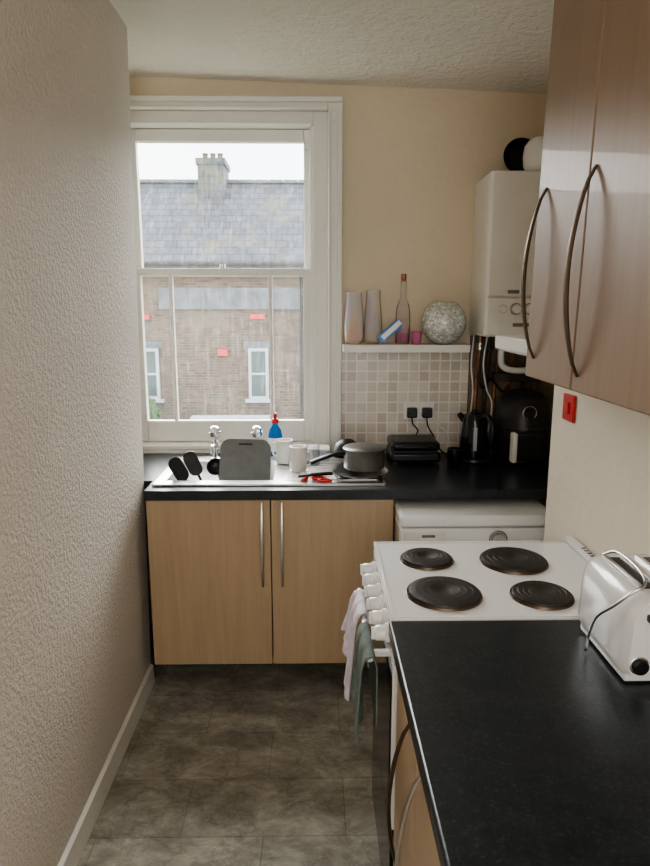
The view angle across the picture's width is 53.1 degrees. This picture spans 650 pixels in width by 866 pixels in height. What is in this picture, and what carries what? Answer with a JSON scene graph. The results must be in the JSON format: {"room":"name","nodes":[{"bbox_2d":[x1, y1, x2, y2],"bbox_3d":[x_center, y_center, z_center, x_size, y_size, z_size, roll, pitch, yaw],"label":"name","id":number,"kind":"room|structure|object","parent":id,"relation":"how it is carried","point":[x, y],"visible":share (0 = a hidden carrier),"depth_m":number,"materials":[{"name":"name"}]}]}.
{"room":"kitchen","nodes":[
{"label":"kitchen","id":0,"kind":"room"},
{"bbox_2d":[0,0,150,865],"bbox_3d":[-0.993,0.248,0.246,0.620,2.660,4.820,0,11,-1],"label":"wall","id":1,"kind":"structure","parent":0,"point":[75,656],"depth_m":1.82,"materials":[{"name":"paint"}]},
{"bbox_2d":[58,663,154,865],"bbox_3d":[-0.719,1.509,0.496,0.018,0.088,4.800,0,11,-1],"label":"baseboard","id":2,"kind":"structure","parent":1,"relation":"attached to","point":[74,849],"depth_m":2.20,"materials":[{"name":"white paint"}]},
{"bbox_2d":[77,623,380,865],"bbox_3d":[0.067,1.554,0.812,2.750,0.120,5.800,0,11,-1],"label":"floor","id":3,"kind":"structure","parent":0,"point":[221,764],"depth_m":2.29,"materials":[{"name":"tile"}]},
{"bbox_2d":[146,499,393,664],"bbox_3d":[-0.223,0.634,2.946,0.984,0.871,0.652,0,11,-1],"label":"base cabinet","id":4,"kind":"object","parent":3,"relation":"on","point":[232,581],"visible":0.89,"depth_m":2.64,"materials":[{"name":"brown wood"}]},
{"bbox_2d":[143,452,548,499],"bbox_3d":[0.041,0.179,2.897,2.320,0.038,0.678,0,11,-1],"label":"countertop","id":5,"kind":"structure","parent":4,"relation":"on","point":[494,479],"depth_m":2.61,"materials":[{"name":"black laminate"}]},
{"bbox_2d":[208,426,220,459],"bbox_3d":[-0.521,0.052,3.003,0.053,0.160,0.133,2,11,9],"label":"tap","id":6,"kind":"object","parent":5,"relation":"on","point":[214,433],"visible":0.96,"depth_m":3.02,"materials":[{"name":"silver metal"}]},
{"bbox_2d":[250,426,262,438],"bbox_3d":[-0.325,0.051,3.006,0.053,0.160,0.133,2,11,9],"label":"tap","id":7,"kind":"object","parent":5,"relation":"on","point":[256,433],"visible":0.4,"depth_m":3.02,"materials":[{"name":"silver metal"}]},
{"bbox_2d":[152,456,385,486],"bbox_3d":[-0.229,0.237,2.870,0.940,0.161,0.490,0,11,-1],"label":"sink","id":8,"kind":"object","parent":5,"relation":"in","point":[280,474],"visible":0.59,"depth_m":2.69,"materials":[{"name":"silver metal"}]},
{"bbox_2d":[168,457,188,480],"bbox_3d":[-0.593,0.210,2.763,0.139,0.228,0.022,-5,12,-22],"label":"spatula","id":9,"kind":"object","parent":8,"relation":"in","point":[175,464],"visible":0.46,"depth_m":2.74,"materials":[{"name":"black plastic"}]},
{"bbox_2d":[183,451,202,480],"bbox_3d":[-0.549,0.193,2.814,0.122,0.241,0.017,-4,12,-20],"label":"spatula","id":10,"kind":"object","parent":8,"relation":"in","point":[190,458],"visible":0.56,"depth_m":2.79,"materials":[{"name":"black plastic"}]},
{"bbox_2d":[207,458,219,477],"bbox_3d":[-0.487,0.202,2.916,0.080,0.183,0.069,0,11,-1],"label":"ladle","id":11,"kind":"object","parent":8,"relation":"in","point":[213,465],"visible":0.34,"depth_m":2.91,"materials":[{"name":"black plastic"}]},
{"bbox_2d":[219,439,270,479],"bbox_3d":[-0.347,0.174,2.813,0.225,0.290,0.096,0,11,-1],"label":"chopping board","id":12,"kind":"object","parent":8,"relation":"on","point":[240,459],"visible":0.55,"depth_m":2.81,"materials":[{"name":"grey plastic"}]},
{"bbox_2d":[271,438,292,463],"bbox_3d":[-0.197,0.083,2.968,0.100,0.105,0.077,0,11,-1],"label":"coffee mug","id":13,"kind":"object","parent":8,"relation":"on","point":[283,445],"visible":0.97,"depth_m":2.94,"materials":[{"name":"white ceramic"}]},
{"bbox_2d":[290,445,312,471],"bbox_3d":[-0.102,0.109,2.832,0.102,0.105,0.074,0,11,-1],"label":"coffee mug","id":14,"kind":"object","parent":8,"relation":"on","point":[298,453],"visible":0.93,"depth_m":2.80,"materials":[{"name":"white ceramic"}]},
{"bbox_2d":[300,471,308,481],"bbox_3d":[-0.085,0.179,2.712,0.032,0.017,0.144,-1,11,-3],"label":"kitchen knife","id":15,"kind":"object","parent":8,"relation":"on","point":[305,478],"visible":0.82,"depth_m":2.66,"materials":[{"name":"red plastic"}]},
{"bbox_2d":[306,444,318,465],"bbox_3d":[-0.055,0.097,2.932,0.060,0.090,0.060,0,11,-1],"label":"drinking glass","id":16,"kind":"object","parent":8,"relation":"on","point":[315,464],"visible":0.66,"depth_m":2.93,"materials":[{"name":"clear glass"}]},
{"bbox_2d":[308,445,329,460],"bbox_3d":[-0.039,0.094,3.028,0.123,0.060,0.108,0,11,-1],"label":"tub","id":17,"kind":"object","parent":8,"relation":"on","point":[323,449],"visible":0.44,"depth_m":2.98,"materials":[{"name":"plastic"}]},
{"bbox_2d":[311,476,349,482],"bbox_3d":[0.017,0.192,2.650,0.162,0.010,0.073,5,12,24],"label":"scissors","id":18,"kind":"object","parent":8,"relation":"on","point":[322,479],"visible":1,"depth_m":2.65,"materials":[{"name":"red plastic"}]},
{"bbox_2d":[298,464,387,478],"bbox_3d":[0.078,0.161,2.773,0.382,0.025,0.252,0,11,-1],"label":"frying pan","id":19,"kind":"object","parent":8,"relation":"on","point":[340,470],"visible":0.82,"depth_m":2.74,"materials":[{"name":"metal"}]},
{"bbox_2d":[309,442,385,472],"bbox_3d":[0.096,0.101,2.787,0.327,0.104,0.184,0,11,-1],"label":"saucepan","id":20,"kind":"object","parent":19,"relation":"on","point":[360,457],"visible":1,"depth_m":2.72,"materials":[{"name":"grey metal"}]},
{"bbox_2d":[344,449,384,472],"bbox_3d":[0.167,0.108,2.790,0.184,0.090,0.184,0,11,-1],"label":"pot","id":21,"kind":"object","parent":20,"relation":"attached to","point":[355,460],"depth_m":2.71,"materials":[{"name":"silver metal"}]},
{"bbox_2d":[332,439,355,458],"bbox_3d":[0.100,0.078,2.963,0.138,0.107,0.133,0,11,-1],"label":"mixing bowl","id":22,"kind":"object","parent":8,"relation":"on","point":[339,445],"visible":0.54,"depth_m":2.93,"materials":[{"name":"metal"}]},
{"bbox_2d":[268,413,282,455],"bbox_3d":[-0.238,0.009,3.110,0.070,0.214,0.052,0,11,-1],"label":"dish soap bottle","id":23,"kind":"object","parent":5,"relation":"on","point":[275,432],"visible":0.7,"depth_m":3.09,"materials":[{"name":"blue plastic"}]},
{"bbox_2d":[386,435,439,463],"bbox_3d":[0.413,0.078,3.044,0.230,0.105,0.247,0,11,-1],"label":"grill","id":24,"kind":"object","parent":5,"relation":"on","point":[401,448],"visible":1,"depth_m":2.97,"materials":[{"name":"black plastic"}]},
{"bbox_2d":[447,447,462,467],"bbox_3d":[0.583,0.111,2.924,0.068,0.085,0.068,0,11,-1],"label":"cup","id":25,"kind":"object","parent":5,"relation":"on","point":[454,454],"visible":1,"depth_m":2.90,"materials":[{"name":"black ceramic"}]},
{"bbox_2d":[457,409,494,463],"bbox_3d":[0.696,0.013,3.006,0.150,0.245,0.196,0,11,-1],"label":"electric kettle","id":26,"kind":"object","parent":5,"relation":"on","point":[474,431],"visible":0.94,"depth_m":2.98,"materials":[{"name":"black plastic"}]},
{"bbox_2d":[467,335,553,453],"bbox_3d":[0.925,-0.176,3.106,0.454,0.580,0.164,0,11,-1],"label":"pipes","id":27,"kind":"object","parent":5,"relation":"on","point":[493,372],"visible":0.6,"depth_m":3.14,"materials":[{"name":"orange metal"}]},
{"bbox_2d":[493,389,552,465],"bbox_3d":[0.925,-0.034,3.012,0.272,0.335,0.305,-2,11,-12],"label":"air fryer","id":28,"kind":"object","parent":5,"relation":"on","point":[522,417],"visible":0.96,"depth_m":2.92,"materials":[{"name":"black plastic"}]},
{"bbox_2d":[509,432,543,462],"bbox_3d":[0.900,0.062,2.889,0.152,0.135,0.070,0,11,-1],"label":"basket","id":29,"kind":"object","parent":28,"relation":"on","point":[524,447],"depth_m":2.89,"materials":[{"name":"black plastic"}]},
{"bbox_2d":[386,675,439,865],"bbox_3d":[0.463,1.114,0.478,0.646,0.871,2.258,0,11,-1],"label":"base cabinet","id":30,"kind":"object","parent":3,"relation":"on","point":[414,844],"visible":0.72,"depth_m":1.31,"materials":[{"name":"brown wood"}]},
{"bbox_2d":[388,620,649,865],"bbox_3d":[0.479,0.668,0.385,0.630,0.038,2.286,0,11,-1],"label":"countertop","id":31,"kind":"structure","parent":30,"relation":"on","point":[531,748],"depth_m":1.07,"materials":[{"name":"black laminate"}]},
{"bbox_2d":[578,550,649,681],"bbox_3d":[0.645,0.361,1.321,0.222,0.207,0.255,0,11,-1],"label":"toaster","id":32,"kind":"object","parent":31,"relation":"on","point":[614,607],"visible":1,"depth_m":1.28,"materials":[{"name":"silver metal"}]},
{"bbox_2d":[393,499,545,541],"bbox_3d":[0.574,0.676,2.790,0.594,0.848,0.600,0,11,-1],"label":"washing machine","id":33,"kind":"object","parent":3,"relation":"on","point":[413,519],"visible":0.25,"depth_m":2.45,"materials":[{"name":"white metal"},{"name":"off white plastic"}]},
{"bbox_2d":[357,536,594,865],"bbox_3d":[0.434,0.819,1.836,0.665,0.932,0.496,0,11,-1],"label":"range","id":34,"kind":"object","parent":3,"relation":"on","point":[404,580],"visible":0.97,"depth_m":1.71,"materials":[{"name":"white metal"}]},
{"bbox_2d":[341,589,369,701],"bbox_3d":[0.087,0.615,1.919,0.074,0.270,0.186,0,11,-1],"label":"tea towel","id":35,"kind":"object","parent":34,"relation":"hanging from","point":[357,602],"visible":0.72,"depth_m":1.86,"materials":[{"name":"white fabric"}]},
{"bbox_2d":[350,621,377,748],"bbox_3d":[0.098,0.643,1.695,0.058,0.242,0.218,0,11,-1],"label":"hand towel","id":36,"kind":"object","parent":34,"relation":"hanging from","point":[364,645],"visible":0.98,"depth_m":1.65,"materials":[{"name":"grey fabric"}]},
{"bbox_2d":[372,625,396,829],"bbox_3d":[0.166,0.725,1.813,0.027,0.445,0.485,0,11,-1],"label":"oven","id":37,"kind":"object","parent":34,"relation":"in","point":[385,733],"depth_m":1.64,"materials":[{"name":"white metal"}]},
{"bbox_2d":[374,541,586,620],"bbox_3d":[0.459,0.388,1.753,0.614,0.020,0.496,0,11,-1],"label":"cooktop","id":38,"kind":"object","parent":34,"relation":"in","point":[419,580],"depth_m":1.71,"materials":[{"name":"white metal"}]},
{"bbox_2d":[109,0,553,93],"bbox_3d":[0.067,-1.229,0.272,2.750,0.451,5.800,0,11,-1],"label":"ceiling","id":39,"kind":"structure","parent":0,"point":[477,45],"depth_m":2.43,"materials":[{"name":"white paint"}]},
{"bbox_2d":[129,76,546,622],"bbox_3d":[0.024,-0.340,3.271,2.750,2.660,0.250,0,11,-1],"label":"wall","id":40,"kind":"structure","parent":0,"point":[414,159],"depth_m":2.99,"materials":[{"name":"beige paint"}]},
{"bbox_2d":[143,450,219,452],"bbox_3d":[-0.494,0.089,3.213,1.010,0.016,0.009,0,11,-1],"label":"apron","id":41,"kind":"object","parent":40,"relation":"attached to","point":[144,451],"visible":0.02,"depth_m":3.21,"materials":[{"name":"white paint"}]},
{"bbox_2d":[130,110,327,449],"bbox_3d":[-0.496,-0.706,3.174,1.018,1.563,0.245,0,11,-1],"label":"window","id":42,"kind":"structure","parent":40,"relation":"in","point":[140,119],"depth_m":3.10,"materials":[{"name":"white paint"}]},
{"bbox_2d":[168,276,273,420],"bbox_3d":[-0.502,-0.410,3.194,0.496,0.702,0.033,0,11,-1],"label":"bars","id":43,"kind":"object","parent":42,"relation":"attached to","point":[170,278],"visible":0.85,"depth_m":3.18,"materials":[{"name":"white paint"}]},
{"bbox_2d":[310,126,313,441],"bbox_3d":[-0.491,-0.677,3.106,0.877,1.475,0.020,0,11,-1],"label":"bead","id":44,"kind":"object","parent":42,"relation":"attached to","point":[311,127],"visible":0.48,"depth_m":3.09,"materials":[{"name":"white paint"}]},
{"bbox_2d":[130,95,342,452],"bbox_3d":[-0.495,-0.698,3.050,1.148,1.623,0.029,0,11,-1],"label":"trim","id":45,"kind":"structure","parent":40,"relation":"attached to","point":[332,106],"depth_m":2.96,"materials":[{"name":"white paint"}]},
{"bbox_2d":[130,105,330,452],"bbox_3d":[-0.488,-0.676,3.036,1.026,1.584,0.008,0,11,-1],"label":"bead","id":46,"kind":"object","parent":45,"relation":"attached to","point":[150,106],"depth_m":2.93},
{"bbox_2d":[341,351,468,452],"bbox_3d":[0.388,-0.152,3.181,0.616,0.505,0.010,0,11,-1],"label":"tile backsplash","id":47,"kind":"structure","parent":40,"relation":"attached to","point":[375,387],"depth_m":3.17,"materials":[{"name":"tile"}]},
{"bbox_2d":[403,402,449,454],"bbox_3d":[0.503,-0.024,3.172,0.241,0.251,0.074,2,11,12],"label":"wall socket","id":48,"kind":"object","parent":47,"relation":"attached to","point":[412,410],"visible":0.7,"depth_m":3.17,"materials":[{"name":"white plastic"}]},
{"bbox_2d":[342,343,469,353],"bbox_3d":[0.373,-0.397,3.051,0.581,0.044,0.169,0,11,-1],"label":"wall shelf","id":49,"kind":"object","parent":40,"relation":"attached to","point":[451,348],"visible":0.98,"depth_m":2.97,"materials":[{"name":"white paint"}]},
{"bbox_2d":[344,292,363,343],"bbox_3d":[0.134,-0.529,3.002,0.094,0.235,0.094,6,13,29],"label":"glass vase","id":50,"kind":"object","parent":49,"relation":"on","point":[347,292],"visible":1,"depth_m":3.00,"materials":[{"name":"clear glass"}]},
{"bbox_2d":[364,290,381,343],"bbox_3d":[0.225,-0.540,3.031,0.086,0.245,0.086,4,12,19],"label":"glass vase","id":51,"kind":"object","parent":49,"relation":"on","point":[367,290],"visible":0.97,"depth_m":3.02,"materials":[{"name":"clear glass"}]},
{"bbox_2d":[377,319,402,343],"bbox_3d":[0.298,-0.465,2.979,0.117,0.111,0.030,0,11,-1],"label":"box","id":52,"kind":"object","parent":49,"relation":"on","point":[396,325],"visible":1,"depth_m":2.97,"materials":[{"name":"blue cardboard"}]},
{"bbox_2d":[395,274,409,343],"bbox_3d":[0.364,-0.578,3.026,0.068,0.320,0.068,0,11,-1],"label":"bottle","id":53,"kind":"object","parent":49,"relation":"on","point":[403,276],"visible":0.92,"depth_m":3.05,"materials":[{"name":"clear glass"}]},
{"bbox_2d":[421,301,465,343],"bbox_3d":[0.549,-0.510,3.007,0.206,0.194,0.206,0,11,-1],"label":"vase","id":54,"kind":"object","parent":49,"relation":"on","point":[442,322],"visible":1,"depth_m":2.93,"materials":[{"name":"silver metal"}]},
{"bbox_2d":[469,171,540,336],"bbox_3d":[0.893,-0.784,2.908,0.400,0.690,0.317,0,11,-1],"label":"boiler","id":55,"kind":"object","parent":40,"relation":"attached to","point":[506,202],"visible":0.68,"depth_m":2.78,"materials":[{"name":"white metal"}]},
{"bbox_2d":[503,138,529,170],"bbox_3d":[0.881,-1.239,2.921,0.170,0.166,0.073,0,11,-1],"label":"serving bowl","id":56,"kind":"object","parent":55,"relation":"on","point":[513,152],"visible":0.52,"depth_m":2.94,"materials":[{"name":"black ceramic"}]},
{"bbox_2d":[523,135,543,170],"bbox_3d":[0.922,-1.187,2.769,0.152,0.147,0.152,0,11,-1],"label":"bowl","id":57,"kind":"object","parent":55,"relation":"on","point":[532,154],"visible":0.49,"depth_m":2.72,"materials":[{"name":"ceramic"}]},
{"bbox_2d":[544,385,649,555],"bbox_3d":[1.125,0.316,0.054,0.650,2.600,4.350,0,11,-1],"label":"wall","id":58,"kind":"structure","parent":0,"point":[598,488],"depth_m":1.83,"materials":[{"name":"paint"}]},
{"bbox_2d":[495,335,526,355],"bbox_3d":[0.663,-0.240,1.831,0.213,0.048,0.575,0,11,-1],"label":"hood","id":59,"kind":"object","parent":58,"relation":"attached to","point":[516,344],"visible":0.23,"depth_m":1.94,"materials":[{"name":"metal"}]},
{"bbox_2d":[562,393,576,422],"bbox_3d":[0.760,-0.079,2.032,0.016,0.084,0.085,0,11,-1],"label":"switch","id":60,"kind":"object","parent":58,"relation":"attached to","point":[569,401],"visible":1,"depth_m":2.02,"materials":[{"name":"red plastic"}]},
{"bbox_2d":[521,0,649,415],"bbox_3d":[0.607,-0.490,0.857,0.315,0.960,1.210,1,11,-1],"label":"upper cabinet","id":61,"kind":"object","parent":58,"relation":"attached to","point":[588,334],"visible":1,"depth_m":1.16,"materials":[{"name":"brown wood"}]},
{"label":"outside","id":62,"kind":"structure","parent":0,"visible":0},
{"bbox_3d":[-2.169,3.511,11.651,24.000,0.100,14.400,0,11,-1],"label":"ground","id":63,"kind":"structure","parent":62,"visible":0},
{"bbox_2d":[148,396,162,419],"bbox_3d":[-4.908,0.493,17.143,1.331,3.126,1.378,0,11,-1],"label":"shrub","id":64,"kind":"object","parent":63,"relation":"on","point":[155,413],"visible":0.02,"depth_m":16.94,"materials":[{"name":"green plant"}]},
{"bbox_2d":[142,276,303,419],"bbox_3d":[-2.286,-1.248,18.264,24.000,6.720,0.400,0,11,-1],"label":"brick facade","id":65,"kind":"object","parent":63,"relation":"on","point":[209,383],"visible":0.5,"depth_m":17.86,"materials":[{"name":"brown brick"}]},
{"bbox_2d":[144,315,150,319],"bbox_3d":[-4.881,-3.131,17.576,0.300,0.120,0.150,0,11,-1],"label":"alarm box","id":66,"kind":"object","parent":65,"relation":"attached to","point":[146,317],"visible":0.57,"depth_m":17.51,"materials":[{"name":"red plastic"}]},
{"bbox_2d":[146,348,160,398],"bbox_3d":[-4.831,-1.623,17.890,0.550,1.400,0.090,0,11,-1],"label":"window","id":67,"kind":"structure","parent":65,"relation":"attached to","point":[156,350],"depth_m":17.85,"materials":[{"name":"white wood"}]},
{"bbox_2d":[146,351,156,395],"bbox_3d":[-4.832,-1.629,17.917,0.450,1.300,0.045,0,11,-1],"label":"glass","id":68,"kind":"object","parent":67,"relation":"attached to","point":[150,355],"depth_m":17.89,"materials":[{"name":"glass"}]},
{"bbox_2d":[145,342,162,347],"bbox_3d":[-4.832,-2.404,17.764,0.790,0.180,0.060,0,11,-1],"label":"lintel","id":69,"kind":"object","parent":65,"relation":"attached to","point":[148,344],"visible":0.64,"depth_m":17.74,"materials":[{"name":"white stone"}]},
{"bbox_2d":[155,399,164,402],"bbox_3d":[-4.831,-0.889,18.018,0.750,0.090,0.140,0,11,-1],"label":"stone sill","id":70,"kind":"structure","parent":65,"relation":"attached to","point":[157,400],"depth_m":17.96,"materials":[{"name":"white stone"}]},
{"bbox_2d":[217,349,227,355],"bbox_3d":[-2.796,-2.205,17.789,0.270,0.180,0.150,0,11,-1],"label":"alarm box","id":71,"kind":"object","parent":65,"relation":"attached to","point":[221,352],"visible":1,"depth_m":17.72,"materials":[{"name":"red plastic"}]},
{"bbox_2d":[158,288,299,308],"bbox_3d":[-0.382,-3.637,17.585,8.200,0.570,0.080,0,11,-1],"label":"band","id":72,"kind":"object","parent":65,"relation":"attached to","point":[184,298],"visible":0.36,"depth_m":17.51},
{"bbox_2d":[244,342,268,347],"bbox_3d":[-1.832,-2.413,17.810,0.790,0.180,0.060,0,11,-1],"label":"lintel","id":73,"kind":"object","parent":65,"relation":"attached to","point":[246,344],"visible":0.64,"depth_m":17.78,"materials":[{"name":"white stone"}]},
{"bbox_2d":[250,314,264,318],"bbox_3d":[-1.831,-3.160,17.619,0.400,0.120,0.150,0,11,-1],"label":"alarm box","id":74,"kind":"object","parent":65,"relation":"attached to","point":[252,316],"visible":1,"depth_m":17.54,"materials":[{"name":"red plastic"}]},
{"bbox_2d":[245,399,269,402],"bbox_3d":[-1.831,-0.898,18.064,0.750,0.090,0.140,0,11,-1],"label":"stone sill","id":75,"kind":"structure","parent":65,"relation":"attached to","point":[246,400],"depth_m":18.00,"materials":[{"name":"white stone"}]},
{"bbox_2d":[248,348,268,398],"bbox_3d":[-1.832,-1.632,17.936,0.550,1.400,0.090,0,11,-1],"label":"window","id":76,"kind":"structure","parent":65,"relation":"attached to","point":[249,349],"depth_m":17.90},
{"bbox_2d":[251,351,265,395],"bbox_3d":[-1.832,-1.638,17.963,0.450,1.300,0.045,0,11,-1],"label":"glass","id":77,"kind":"object","parent":76,"relation":"attached to","point":[257,357],"depth_m":17.93,"materials":[{"name":"glass"}]},
{"bbox_2d":[251,373,265,374],"bbox_3d":[-1.832,-1.633,17.941,0.390,0.060,0.060,0,11,-1],"label":"sash rail","id":78,"kind":"object","parent":76,"relation":"attached to","point":[251,373],"depth_m":17.91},
{"bbox_2d":[190,415,269,418],"bbox_3d":[-2.296,1.065,16.115,1.900,3.000,0.300,0,11,-1],"label":"wall","id":79,"kind":"structure","parent":63,"relation":"on","point":[193,416],"depth_m":15.72,"materials":[{"name":"white paint"}]},
{"bbox_2d":[300,277,303,418],"bbox_3d":[-0.631,-1.087,18.016,0.086,6.500,0.090,0,11,-1],"label":"downpipe","id":80,"kind":"object","parent":63,"relation":"on","point":[301,278],"visible":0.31,"depth_m":17.76,"materials":[{"name":"grey metal"}]},
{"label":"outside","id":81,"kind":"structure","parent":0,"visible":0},
{"bbox_2d":[140,183,303,268],"bbox_3d":[-2.308,-6.070,18.753,24.000,2.900,3.800,0,11,-1],"label":"slate roof","id":82,"kind":"structure","parent":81,"point":[255,222],"depth_m":18.45,"materials":[{"name":"grey stone"}]},
{"bbox_2d":[195,158,229,200],"bbox_3d":[-3.394,-7.374,19.908,0.870,1.720,1.300,0,11,-1],"label":"chimney stack","id":83,"kind":"object","parent":82,"relation":"on","point":[213,173],"visible":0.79,"depth_m":19.28,"materials":[{"name":"stone"}]},
{"bbox_2d":[139,179,303,182],"bbox_3d":[-2.420,-7.802,20.197,23.830,0.090,0.300,0,11,-1],"label":"roof ridge","id":84,"kind":"object","parent":82,"relation":"attached to","point":[141,180],"depth_m":20.05,"materials":[{"name":"grey stone"}]},
{"bbox_2d":[144,262,303,265],"bbox_3d":[-2.276,-4.435,17.053,24.000,0.114,0.120,0,11,-1],"label":"gutter","id":85,"kind":"object","parent":82,"relation":"attached to","point":[145,263],"visible":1,"depth_m":17.00,"materials":[{"name":"grey metal"}]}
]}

